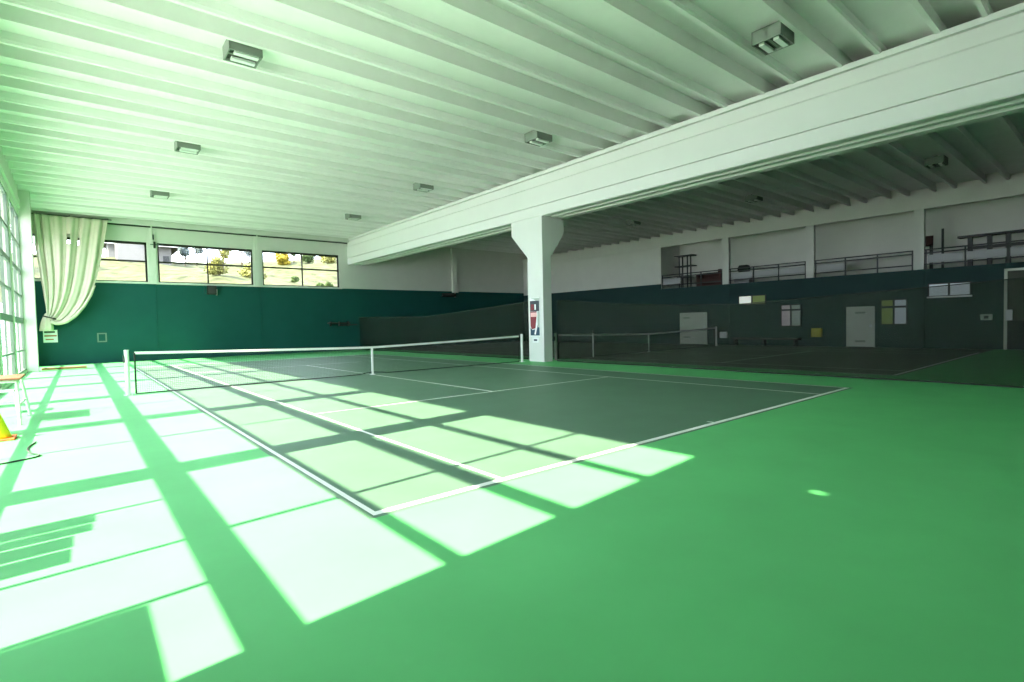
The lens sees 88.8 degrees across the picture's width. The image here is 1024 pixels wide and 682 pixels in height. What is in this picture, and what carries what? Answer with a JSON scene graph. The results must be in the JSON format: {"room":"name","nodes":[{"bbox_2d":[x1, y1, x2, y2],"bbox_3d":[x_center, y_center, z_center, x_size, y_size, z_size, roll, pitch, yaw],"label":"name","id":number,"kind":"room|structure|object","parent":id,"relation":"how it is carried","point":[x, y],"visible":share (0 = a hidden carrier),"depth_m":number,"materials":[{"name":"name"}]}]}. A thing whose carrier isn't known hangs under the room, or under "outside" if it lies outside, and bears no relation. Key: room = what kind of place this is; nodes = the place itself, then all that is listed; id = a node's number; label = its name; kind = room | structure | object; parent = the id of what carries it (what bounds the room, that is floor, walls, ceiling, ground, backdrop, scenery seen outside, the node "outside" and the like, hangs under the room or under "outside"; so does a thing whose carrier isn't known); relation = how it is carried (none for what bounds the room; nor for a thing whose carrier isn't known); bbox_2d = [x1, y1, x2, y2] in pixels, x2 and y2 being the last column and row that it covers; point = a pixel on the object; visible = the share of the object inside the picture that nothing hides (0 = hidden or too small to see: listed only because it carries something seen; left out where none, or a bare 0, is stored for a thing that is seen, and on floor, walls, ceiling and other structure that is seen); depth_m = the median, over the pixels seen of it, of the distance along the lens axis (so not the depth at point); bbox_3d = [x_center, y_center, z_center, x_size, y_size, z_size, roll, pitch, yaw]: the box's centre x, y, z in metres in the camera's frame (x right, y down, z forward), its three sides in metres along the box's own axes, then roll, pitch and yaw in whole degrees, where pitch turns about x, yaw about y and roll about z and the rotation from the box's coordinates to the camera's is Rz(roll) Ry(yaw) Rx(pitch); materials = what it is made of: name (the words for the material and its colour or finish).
{"room":"sports hall","nodes":[
{"label":"sports hall","id":0,"kind":"room"},
{"bbox_2d":[0,146,26,389],"bbox_3d":[-11.914,-2.456,10.746,1.240,8.230,36.600,-3,2,-40],"label":"wall","id":1,"kind":"structure","parent":0,"point":[6,177],"depth_m":17.86,"materials":[{"name":"white paint"}]},
{"bbox_2d":[0,182,15,384],"bbox_3d":[-15.757,-1.866,16.182,0.080,6.260,4.080,-3,2,-40],"label":"window","id":2,"kind":"structure","parent":1,"relation":"in","point":[6,313],"depth_m":16.84,"materials":[{"name":"grey"}]},
{"bbox_2d":[9,199,25,373],"bbox_3d":[-18.644,-1.918,19.659,0.080,6.260,4.080,-3,2,-40],"label":"window","id":3,"kind":"structure","parent":1,"relation":"in","point":[14,229],"depth_m":20.12,"materials":[{"name":"grey"}]},
{"bbox_2d":[17,190,38,371],"bbox_3d":[-19.923,-2.428,21.553,0.350,7.410,0.480,-3,2,-40],"label":"pilaster","id":4,"kind":"object","parent":1,"relation":"attached to","point":[25,223],"visible":0.93,"depth_m":21.38,"materials":[{"name":"white paint"}]},
{"bbox_2d":[32,234,35,243],"bbox_3d":[-22.769,-5.121,24.824,0.225,1.100,1.030,-3,2,-40],"label":"light","id":5,"kind":"object","parent":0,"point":[33,235],"visible":0.43,"depth_m":24.49,"materials":[{"name":"white"}]},
{"bbox_2d":[31,210,526,365],"bbox_3d":[-10.249,-3.436,35.889,34.100,8.030,0.620,-3,2,-40],"label":"wall","id":6,"kind":"structure","parent":0,"point":[134,317],"depth_m":31.64,"materials":[{"name":"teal paint"}]},
{"bbox_2d":[43,330,57,342],"bbox_3d":[-22.618,-0.232,25.624,0.530,0.610,0.023,-3,2,-40],"label":"notice sign","id":7,"kind":"object","parent":6,"relation":"attached to","point":[48,336],"visible":0.95,"depth_m":25.62,"materials":[{"name":"white paper"}]},
{"bbox_2d":[31,213,111,330],"bbox_3d":[-21.690,-3.348,25.865,3.200,5.640,0.759,-3,2,-38],"label":"curtain","id":8,"kind":"object","parent":6,"relation":"hanging from","point":[68,272],"visible":1,"depth_m":25.58,"materials":[{"name":"beige fabric"}]},
{"bbox_2d":[33,237,147,281],"bbox_3d":[-21.453,-4.148,26.718,4.620,2.130,0.080,-3,2,-40],"label":"window","id":9,"kind":"structure","parent":6,"relation":"in","point":[68,238],"depth_m":27.66,"materials":[{"name":"black metal"}]},
{"bbox_2d":[97,333,106,341],"bbox_3d":[-21.085,-0.179,26.900,0.390,0.470,0.020,-3,2,-40],"label":"wall frame","id":10,"kind":"object","parent":6,"relation":"attached to","point":[101,337],"visible":1,"depth_m":26.89,"materials":[{"name":"grey"}]},
{"bbox_2d":[150,234,158,247],"bbox_3d":[-19.304,-5.378,28.237,0.400,0.730,0.080,-3,2,-40],"label":"clamp","id":11,"kind":"object","parent":6,"relation":"attached to","point":[154,244],"visible":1,"depth_m":28.20,"materials":[{"name":"grey metal"}]},
{"bbox_2d":[35,279,341,288],"bbox_3d":[-17.235,-3.234,30.058,15.300,0.110,0.110,-3,2,-40],"label":"trim","id":12,"kind":"structure","parent":6,"relation":"attached to","point":[35,279],"depth_m":29.84,"materials":[{"name":"white paint"}]},
{"bbox_2d":[157,243,252,284],"bbox_3d":[-17.477,-4.348,30.016,4.760,2.130,0.080,-3,2,-40],"label":"window","id":13,"kind":"structure","parent":6,"relation":"in","point":[160,244],"depth_m":29.98,"materials":[{"name":"black"}]},
{"bbox_2d":[204,285,217,294],"bbox_3d":[-17.214,-2.894,29.897,0.640,0.540,0.292,-3,2,-40],"label":"wall speaker","id":14,"kind":"object","parent":6,"relation":"attached to","point":[210,290],"visible":1,"depth_m":29.78,"materials":[{"name":"black plastic"}]},
{"bbox_2d":[208,286,215,292],"bbox_3d":[-17.098,-2.913,29.811,0.370,0.400,0.012,-3,2,-40],"label":"grille","id":15,"kind":"object","parent":14,"relation":"attached to","point":[211,289],"depth_m":29.80,"materials":[{"name":"grey metal"}]},
{"bbox_2d":[107,223,346,243],"bbox_3d":[-17.171,-6.251,30.073,15.850,0.075,0.060,-3,2,-40],"label":"trim","id":16,"kind":"structure","parent":6,"relation":"attached to","point":[107,223],"depth_m":30.25,"materials":[{"name":"grey metal"}]},
{"bbox_2d":[262,250,338,286],"bbox_3d":[-13.409,-4.553,33.391,4.740,2.130,0.080,-3,2,-40],"label":"window","id":17,"kind":"structure","parent":6,"relation":"in","point":[263,251],"depth_m":33.37,"materials":[{"name":"black"}]},
{"bbox_2d":[328,321,356,325],"bbox_3d":[-11.308,-1.152,34.874,2.002,0.300,0.220,-3,2,-40],"label":"wall rail","id":18,"kind":"object","parent":6,"relation":"attached to","point":[330,323],"visible":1,"depth_m":34.78,"materials":[{"name":"grey metal"}]},
{"bbox_2d":[439,293,455,296],"bbox_3d":[-4.898,-3.533,40.115,1.370,0.340,0.292,-3,2,-40],"label":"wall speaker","id":19,"kind":"object","parent":6,"relation":"attached to","point":[440,294],"visible":1,"depth_m":39.93,"materials":[{"name":"black plastic"}]},
{"bbox_2d":[0,342,1023,681],"bbox_3d":[0.605,0.955,21.192,31.900,0.250,36.800,-3,2,-40],"label":"floor","id":20,"kind":"structure","parent":0,"point":[527,521],"depth_m":4.05,"materials":[{"name":"green rubber"}]},
{"bbox_2d":[0,414,16,441],"bbox_3d":[-7.606,1.256,7.722,0.400,0.420,0.400,-3,2,-40],"label":"cone","id":21,"kind":"object","parent":20,"relation":"on","point":[5,435],"visible":1,"depth_m":7.71,"materials":[{"name":"yellow plastic"}]},
{"bbox_2d":[0,389,17,413],"bbox_3d":[-10.072,1.007,10.279,0.558,0.862,0.450,-3,2,-40],"label":"chair","id":22,"kind":"object","parent":20,"relation":"on","point":[4,390],"visible":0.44,"depth_m":10.27,"materials":[{"name":"white"}]},
{"bbox_2d":[0,374,31,424],"bbox_3d":[-9.165,1.054,9.259,0.885,0.808,1.326,-3,2,-40],"label":"side table","id":23,"kind":"object","parent":20,"relation":"on","point":[15,378],"visible":0.99,"depth_m":9.19,"materials":[{"name":"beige wood"}]},
{"bbox_2d":[0,442,40,464],"bbox_3d":[-6.347,1.463,6.656,0.714,0.020,1.760,-2,2,-8],"label":"cable","id":24,"kind":"object","parent":20,"relation":"on","point":[28,451],"visible":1,"depth_m":6.54,"materials":[{"name":"black rubber"}]},
{"bbox_2d":[41,366,86,369],"bbox_3d":[-19.573,1.178,22.878,1.500,0.100,0.310,-3,2,-40],"label":"plank","id":25,"kind":"object","parent":20,"relation":"on","point":[71,367],"visible":0.99,"depth_m":22.77,"materials":[{"name":"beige wood"}]},
{"bbox_2d":[123,334,524,395],"bbox_3d":[-4.525,0.531,16.926,12.980,1.115,0.180,-3,2,-40],"label":"net","id":26,"kind":"object","parent":20,"relation":"on","point":[126,352],"visible":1,"depth_m":15.36,"materials":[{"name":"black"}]},
{"bbox_2d":[359,301,529,358],"bbox_3d":[-4.644,-0.562,28.736,0.186,2.508,18.052,-3,2,-40],"label":"net","id":27,"kind":"object","parent":20,"relation":"on","point":[483,322],"visible":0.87,"depth_m":26.48,"materials":[{"name":"grey fabric"}]},
{"bbox_2d":[511,216,563,361],"bbox_3d":[1.100,-2.075,21.688,1.230,5.750,1.860,-3,2,-40],"label":"column","id":28,"kind":"structure","parent":20,"relation":"on","point":[538,237],"depth_m":20.84,"materials":[{"name":"white paint"}]},
{"bbox_2d":[530,297,539,336],"bbox_3d":[0.920,-0.951,20.983,0.029,1.560,0.560,-3,2,-40],"label":"poster","id":29,"kind":"object","parent":28,"relation":"attached to","point":[534,302],"visible":1,"depth_m":20.96,"materials":[{"name":"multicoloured paper"}]},
{"bbox_2d":[532,337,538,342],"bbox_3d":[0.946,-0.037,21.018,0.015,0.210,0.360,-3,2,-40],"label":"wall plate","id":30,"kind":"object","parent":28,"relation":"attached to","point":[534,339],"visible":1,"depth_m":21.01,"materials":[{"name":"white plastic"}]},
{"bbox_2d":[554,333,556,359],"bbox_3d":[6.728,-0.018,25.742,12.980,1.115,0.180,-3,2,-40],"label":"post","id":31,"kind":"object","parent":20,"relation":"on","point":[555,334],"visible":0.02,"depth_m":21.63,"materials":[{"name":"white"}]},
{"bbox_2d":[557,277,1023,387],"bbox_3d":[7.344,-0.329,14.321,0.196,2.468,17.253,-3,2,-40],"label":"net","id":32,"kind":"object","parent":20,"relation":"on","point":[972,333],"visible":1,"depth_m":13.35,"materials":[{"name":"grey fabric"}]},
{"bbox_2d":[0,0,1023,254],"bbox_3d":[1.519,-6.984,21.410,34.200,0.700,38.000,-3,2,-40],"label":"ceiling","id":33,"kind":"structure","parent":0,"point":[348,105],"depth_m":13.95,"materials":[{"name":"paint"}]},
{"bbox_2d":[150,190,169,198],"bbox_3d":[-15.044,-6.342,22.323,0.640,0.400,0.600,-3,2,-40],"label":"ceiling light","id":34,"kind":"object","parent":33,"relation":"attached to","point":[154,194],"visible":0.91,"depth_m":22.18,"materials":[{"name":"grey metal"}]},
{"bbox_2d":[174,141,200,154],"bbox_3d":[-10.348,-6.258,16.669,0.640,0.400,0.600,-3,2,-40],"label":"ceiling light","id":35,"kind":"object","parent":33,"relation":"attached to","point":[183,147],"visible":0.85,"depth_m":16.55,"materials":[{"name":"grey metal"}]},
{"bbox_2d":[222,39,262,68],"bbox_3d":[-5.717,-6.175,11.091,0.640,0.400,0.600,-3,2,-40],"label":"ceiling light","id":36,"kind":"object","parent":33,"relation":"attached to","point":[234,52],"visible":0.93,"depth_m":10.99,"materials":[{"name":"grey metal"}]},
{"bbox_2d":[345,214,360,220],"bbox_3d":[-8.445,-6.674,27.797,0.640,0.400,0.600,-3,2,-40],"label":"ceiling light","id":37,"kind":"object","parent":33,"relation":"attached to","point":[347,216],"visible":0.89,"depth_m":27.64,"materials":[{"name":"grey metal"}]},
{"bbox_2d":[413,183,433,191],"bbox_3d":[-3.750,-6.590,22.143,0.640,0.400,0.600,-3,2,-40],"label":"ceiling light","id":38,"kind":"object","parent":33,"relation":"attached to","point":[416,186],"visible":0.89,"depth_m":22.02,"materials":[{"name":"grey metal"}]},
{"bbox_2d":[524,130,551,146],"bbox_3d":[0.837,-6.508,16.620,0.640,0.400,0.600,-3,2,-40],"label":"ceiling light","id":39,"kind":"object","parent":33,"relation":"attached to","point":[536,138],"visible":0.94,"depth_m":16.48,"materials":[{"name":"grey metal"}]},
{"bbox_2d":[626,220,640,225],"bbox_3d":[7.247,-7.143,31.267,0.640,0.400,0.600,-3,2,-40],"label":"ceiling light","id":40,"kind":"object","parent":33,"relation":"attached to","point":[628,222],"visible":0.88,"depth_m":31.14,"materials":[{"name":"grey metal"}]},
{"bbox_2d":[347,2,1023,265],"bbox_3d":[1.088,-5.796,21.493,1.330,1.700,36.600,-3,2,-40],"label":"beam","id":41,"kind":"structure","parent":33,"relation":"attached to","point":[972,71],"depth_m":13.66,"materials":[{"name":"white paint"}]},
{"bbox_2d":[745,194,762,202],"bbox_3d":[11.879,-7.060,25.689,0.640,0.400,0.600,-3,2,-40],"label":"ceiling light","id":42,"kind":"object","parent":33,"relation":"attached to","point":[751,198],"visible":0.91,"depth_m":25.54,"materials":[{"name":"grey metal"}]},
{"bbox_2d":[751,21,793,55],"bbox_3d":[5.494,-6.425,11.011,0.640,0.400,0.600,-3,2,-40],"label":"ceiling light","id":43,"kind":"object","parent":33,"relation":"attached to","point":[776,36],"visible":0.92,"depth_m":10.90,"materials":[{"name":"grey metal"}]},
{"bbox_2d":[924,155,947,168],"bbox_3d":[16.414,-6.979,20.228,0.640,0.400,0.600,-3,2,-40],"label":"ceiling light","id":44,"kind":"object","parent":33,"relation":"attached to","point":[942,160],"visible":1,"depth_m":20.08,"materials":[{"name":"grey metal"}]},
{"bbox_2d":[523,237,1023,341],"bbox_3d":[13.539,-3.332,31.868,2.250,7.020,36.600,-3,2,-40],"label":"wall","id":45,"kind":"structure","parent":0,"point":[647,294],"depth_m":34.94,"materials":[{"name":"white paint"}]},
{"bbox_2d":[738,294,765,303],"bbox_3d":[13.732,-2.350,29.924,0.050,0.540,1.580,-3,2,-40],"label":"window","id":46,"kind":"structure","parent":45,"relation":"in","point":[748,298],"depth_m":29.91,"materials":[{"name":"glass"}]},
{"bbox_2d":[523,177,1023,267],"bbox_3d":[12.710,-6.456,31.134,0.260,0.690,36.600,-3,2,-40],"label":"beam","id":47,"kind":"structure","parent":45,"relation":"attached to","point":[1012,187],"depth_m":26.75,"materials":[{"name":"white paint"}]},
{"bbox_2d":[789,304,801,320],"bbox_3d":[15.107,-1.387,28.325,0.050,1.200,1.060,-3,2,-40],"label":"window","id":48,"kind":"structure","parent":45,"relation":"in","point":[795,310],"depth_m":28.10,"materials":[{"name":"grey glass"}]},
{"bbox_2d":[928,281,971,286],"bbox_3d":[19.338,-2.259,23.142,0.090,0.660,1.560,-3,2,-40],"label":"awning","id":49,"kind":"structure","parent":45,"relation":"in","point":[949,283],"depth_m":23.20,"materials":[{"name":"grey metal"}]},
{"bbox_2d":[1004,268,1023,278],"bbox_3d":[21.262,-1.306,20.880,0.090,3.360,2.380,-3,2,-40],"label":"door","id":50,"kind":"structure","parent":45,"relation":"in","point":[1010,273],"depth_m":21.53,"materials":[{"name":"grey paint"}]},
{"bbox_2d":[553,172,1023,287],"bbox_3d":[14.374,-3.885,32.748,0.200,8.030,36.900,-3,2,-40],"label":"wall","id":51,"kind":"structure","parent":0,"point":[894,232],"depth_m":27.34,"materials":[{"name":"white paint"}]},
{"bbox_2d":[661,262,1023,291],"bbox_3d":[17.977,-3.258,26.540,2.230,0.170,22.730,-3,2,-40],"label":"floor","id":52,"kind":"structure","parent":0,"point":[1013,264],"depth_m":25.65,"materials":[{"name":"teal paint"}]},
{"bbox_2d":[674,254,696,287],"bbox_3d":[11.411,-4.539,34.399,0.600,2.160,1.320,-3,2,-40],"label":"shelf rack","id":53,"kind":"object","parent":52,"relation":"on","point":[688,255],"visible":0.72,"depth_m":34.31,"materials":[{"name":"grey metal"}]},
{"bbox_2d":[661,269,721,288],"bbox_3d":[11.280,-3.863,32.968,0.060,0.910,4.270,-3,2,-40],"label":"balcony railing","id":54,"kind":"object","parent":52,"relation":"on","point":[674,281],"visible":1,"depth_m":33.50,"materials":[{"name":"grey metal"}]},
{"bbox_2d":[696,269,721,285],"bbox_3d":[12.609,-3.950,33.030,0.850,1.020,1.670,-3,2,-40],"label":"sofa","id":55,"kind":"object","parent":52,"relation":"on","point":[718,276],"visible":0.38,"depth_m":32.85,"materials":[{"name":"red fabric"}]},
{"bbox_2d":[722,238,730,283],"bbox_3d":[12.783,-4.697,31.169,0.240,2.830,0.400,-3,2,-40],"label":"pillar","id":56,"kind":"structure","parent":52,"relation":"on","point":[726,242],"depth_m":31.06,"materials":[{"name":"white paint"}]},
{"bbox_2d":[734,265,752,283],"bbox_3d":[13.882,-3.978,31.299,0.600,1.134,0.900,-3,2,-40],"label":"chair","id":57,"kind":"object","parent":52,"relation":"on","point":[739,266],"visible":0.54,"depth_m":31.07,"materials":[{"name":"black rubber"}]},
{"bbox_2d":[729,261,805,283],"bbox_3d":[14.260,-3.810,29.379,0.060,0.910,4.260,-3,2,-40],"label":"balcony railing","id":58,"kind":"object","parent":52,"relation":"on","point":[796,271],"visible":1,"depth_m":29.25,"materials":[{"name":"grey metal"}]},
{"bbox_2d":[806,225,815,277],"bbox_3d":[15.760,-4.644,27.584,0.240,2.830,0.400,-3,2,-40],"label":"pillar","id":59,"kind":"structure","parent":52,"relation":"on","point":[810,230],"depth_m":27.48,"materials":[{"name":"white paint"}]},
{"bbox_2d":[814,250,912,276],"bbox_3d":[17.227,-3.757,25.806,0.060,0.910,4.230,-3,2,-40],"label":"balcony railing","id":60,"kind":"object","parent":52,"relation":"on","point":[837,266],"visible":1,"depth_m":26.34,"materials":[{"name":"grey metal"}]},
{"bbox_2d":[913,209,925,269],"bbox_3d":[18.718,-4.591,24.022,0.240,2.830,0.400,-3,2,-40],"label":"pillar","id":61,"kind":"structure","parent":52,"relation":"on","point":[919,216],"depth_m":23.93,"materials":[{"name":"white paint"}]},
{"bbox_2d":[926,235,933,268],"bbox_3d":[19.363,-4.102,24.370,0.400,1.600,0.360,-3,2,-40],"label":"bar stool","id":62,"kind":"object","parent":52,"relation":"on","point":[929,239],"visible":0.39,"depth_m":24.33,"materials":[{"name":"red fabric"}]},
{"bbox_2d":[941,228,943,267],"bbox_3d":[20.006,-4.264,24.291,0.360,1.900,0.360,-3,2,-40],"label":"pole","id":63,"kind":"object","parent":52,"relation":"on","point":[942,230],"visible":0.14,"depth_m":24.26,"materials":[{"name":"grey metal"}]},
{"bbox_2d":[924,239,1023,268],"bbox_3d":[20.182,-3.704,22.248,0.060,0.910,4.220,-3,2,-40],"label":"balcony railing","id":64,"kind":"object","parent":52,"relation":"on","point":[1009,251],"visible":1,"depth_m":22.48,"materials":[{"name":"grey metal"}]},
{"bbox_2d":[957,229,1023,265],"bbox_3d":[21.509,-3.990,22.261,0.600,1.420,3.850,-3,2,-40],"label":"table","id":65,"kind":"object","parent":52,"relation":"on","point":[1008,233],"visible":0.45,"depth_m":22.85,"materials":[{"name":"grey metal"}]},
{"label":"outside","id":66,"kind":"structure","parent":0,"visible":0},
{"bbox_2d":[33,254,336,286],"bbox_3d":[-30.390,-9.399,59.255,75.000,13.355,60.000,-3,2,-40],"label":"hillside","id":67,"kind":"structure","parent":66,"point":[108,270],"depth_m":46.90,"materials":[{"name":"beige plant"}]},
{"bbox_2d":[115,243,144,262],"bbox_3d":[-37.145,-8.845,51.444,3.200,3.995,3.400,-3,2,-40],"label":"shed","id":68,"kind":"object","parent":67,"relation":"on","point":[122,251],"visible":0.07,"depth_m":50.04,"materials":[{"name":"paint"}]},
{"bbox_2d":[103,242,177,264],"bbox_3d":[-42.417,-10.013,59.334,7.450,4.952,7.700,-3,2,-40],"label":"house","id":69,"kind":"structure","parent":67,"relation":"on","point":[165,252],"depth_m":58.35,"materials":[{"name":"paint"}]},
{"bbox_2d":[178,247,190,265],"bbox_3d":[-35.459,-9.474,56.704,1.251,3.228,1.705,-2,2,-19],"label":"tree","id":70,"kind":"object","parent":67,"relation":"on","point":[182,251],"visible":0.66,"depth_m":56.34,"materials":[{"name":"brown plant"}]},
{"bbox_2d":[193,248,203,265],"bbox_3d":[-36.079,-10.060,60.185,1.335,3.232,1.438,-2,2,-14],"label":"tree","id":71,"kind":"object","parent":67,"relation":"on","point":[197,250],"visible":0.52,"depth_m":59.96,"materials":[{"name":"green plant"}]},
{"bbox_2d":[203,256,228,275],"bbox_3d":[-24.719,-6.211,43.662,1.671,1.802,1.903,-2,2,-8],"label":"bush","id":72,"kind":"object","parent":67,"relation":"on","point":[214,270],"visible":0.9,"depth_m":43.26,"materials":[{"name":"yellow plant"}]},
{"bbox_2d":[216,250,230,267],"bbox_3d":[-32.436,-9.846,58.632,2.145,3.753,1.963,-3,2,-40],"label":"tree","id":73,"kind":"object","parent":67,"relation":"on","point":[222,254],"visible":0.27,"depth_m":58.50,"materials":[{"name":"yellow plant"}]},
{"bbox_2d":[238,251,248,264],"bbox_3d":[-32.453,-11.180,62.676,2.359,4.723,2.387,-3,2,-40],"label":"tree","id":74,"kind":"object","parent":67,"relation":"on","point":[241,252],"visible":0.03,"depth_m":62.55,"materials":[{"name":"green plant"}]},
{"bbox_2d":[237,264,267,278],"bbox_3d":[-23.238,-6.204,46.841,2.462,1.543,2.290,-3,2,-40],"label":"bush","id":75,"kind":"object","parent":67,"relation":"on","point":[246,271],"visible":0.46,"depth_m":46.43,"materials":[{"name":"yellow plant"}]},
{"bbox_2d":[274,253,290,264],"bbox_3d":[-26.713,-9.472,60.746,1.878,1.778,1.899,-3,2,-40],"label":"bush","id":76,"kind":"object","parent":67,"relation":"on","point":[282,259],"visible":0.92,"depth_m":60.43,"materials":[{"name":"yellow plant"}]},
{"bbox_2d":[290,276,299,282],"bbox_3d":[-19.168,-5.374,46.264,0.819,0.806,0.948,-3,2,-40],"label":"shrub","id":77,"kind":"object","parent":67,"relation":"on","point":[294,279],"visible":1,"depth_m":46.05,"materials":[{"name":"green plant"}]},
{"bbox_2d":[300,255,314,263],"bbox_3d":[-25.140,-10.440,64.034,1.932,2.224,2.030,-1,2,6],"label":"bush","id":78,"kind":"object","parent":67,"relation":"on","point":[305,258],"visible":0.58,"depth_m":63.53,"materials":[{"name":"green plant"}]},
{"bbox_2d":[318,256,336,263],"bbox_3d":[-22.925,-10.486,65.033,2.490,2.195,1.892,-2,2,-28],"label":"bush","id":79,"kind":"object","parent":67,"relation":"on","point":[328,260],"visible":0.46,"depth_m":64.79,"materials":[{"name":"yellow plant"}]},
{"bbox_2d":[323,281,333,285],"bbox_3d":[-17.466,-5.246,49.704,0.944,0.845,0.933,-3,2,-40],"label":"shrub","id":80,"kind":"object","parent":67,"relation":"on","point":[327,283],"visible":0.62,"depth_m":49.53,"materials":[{"name":"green plant"}]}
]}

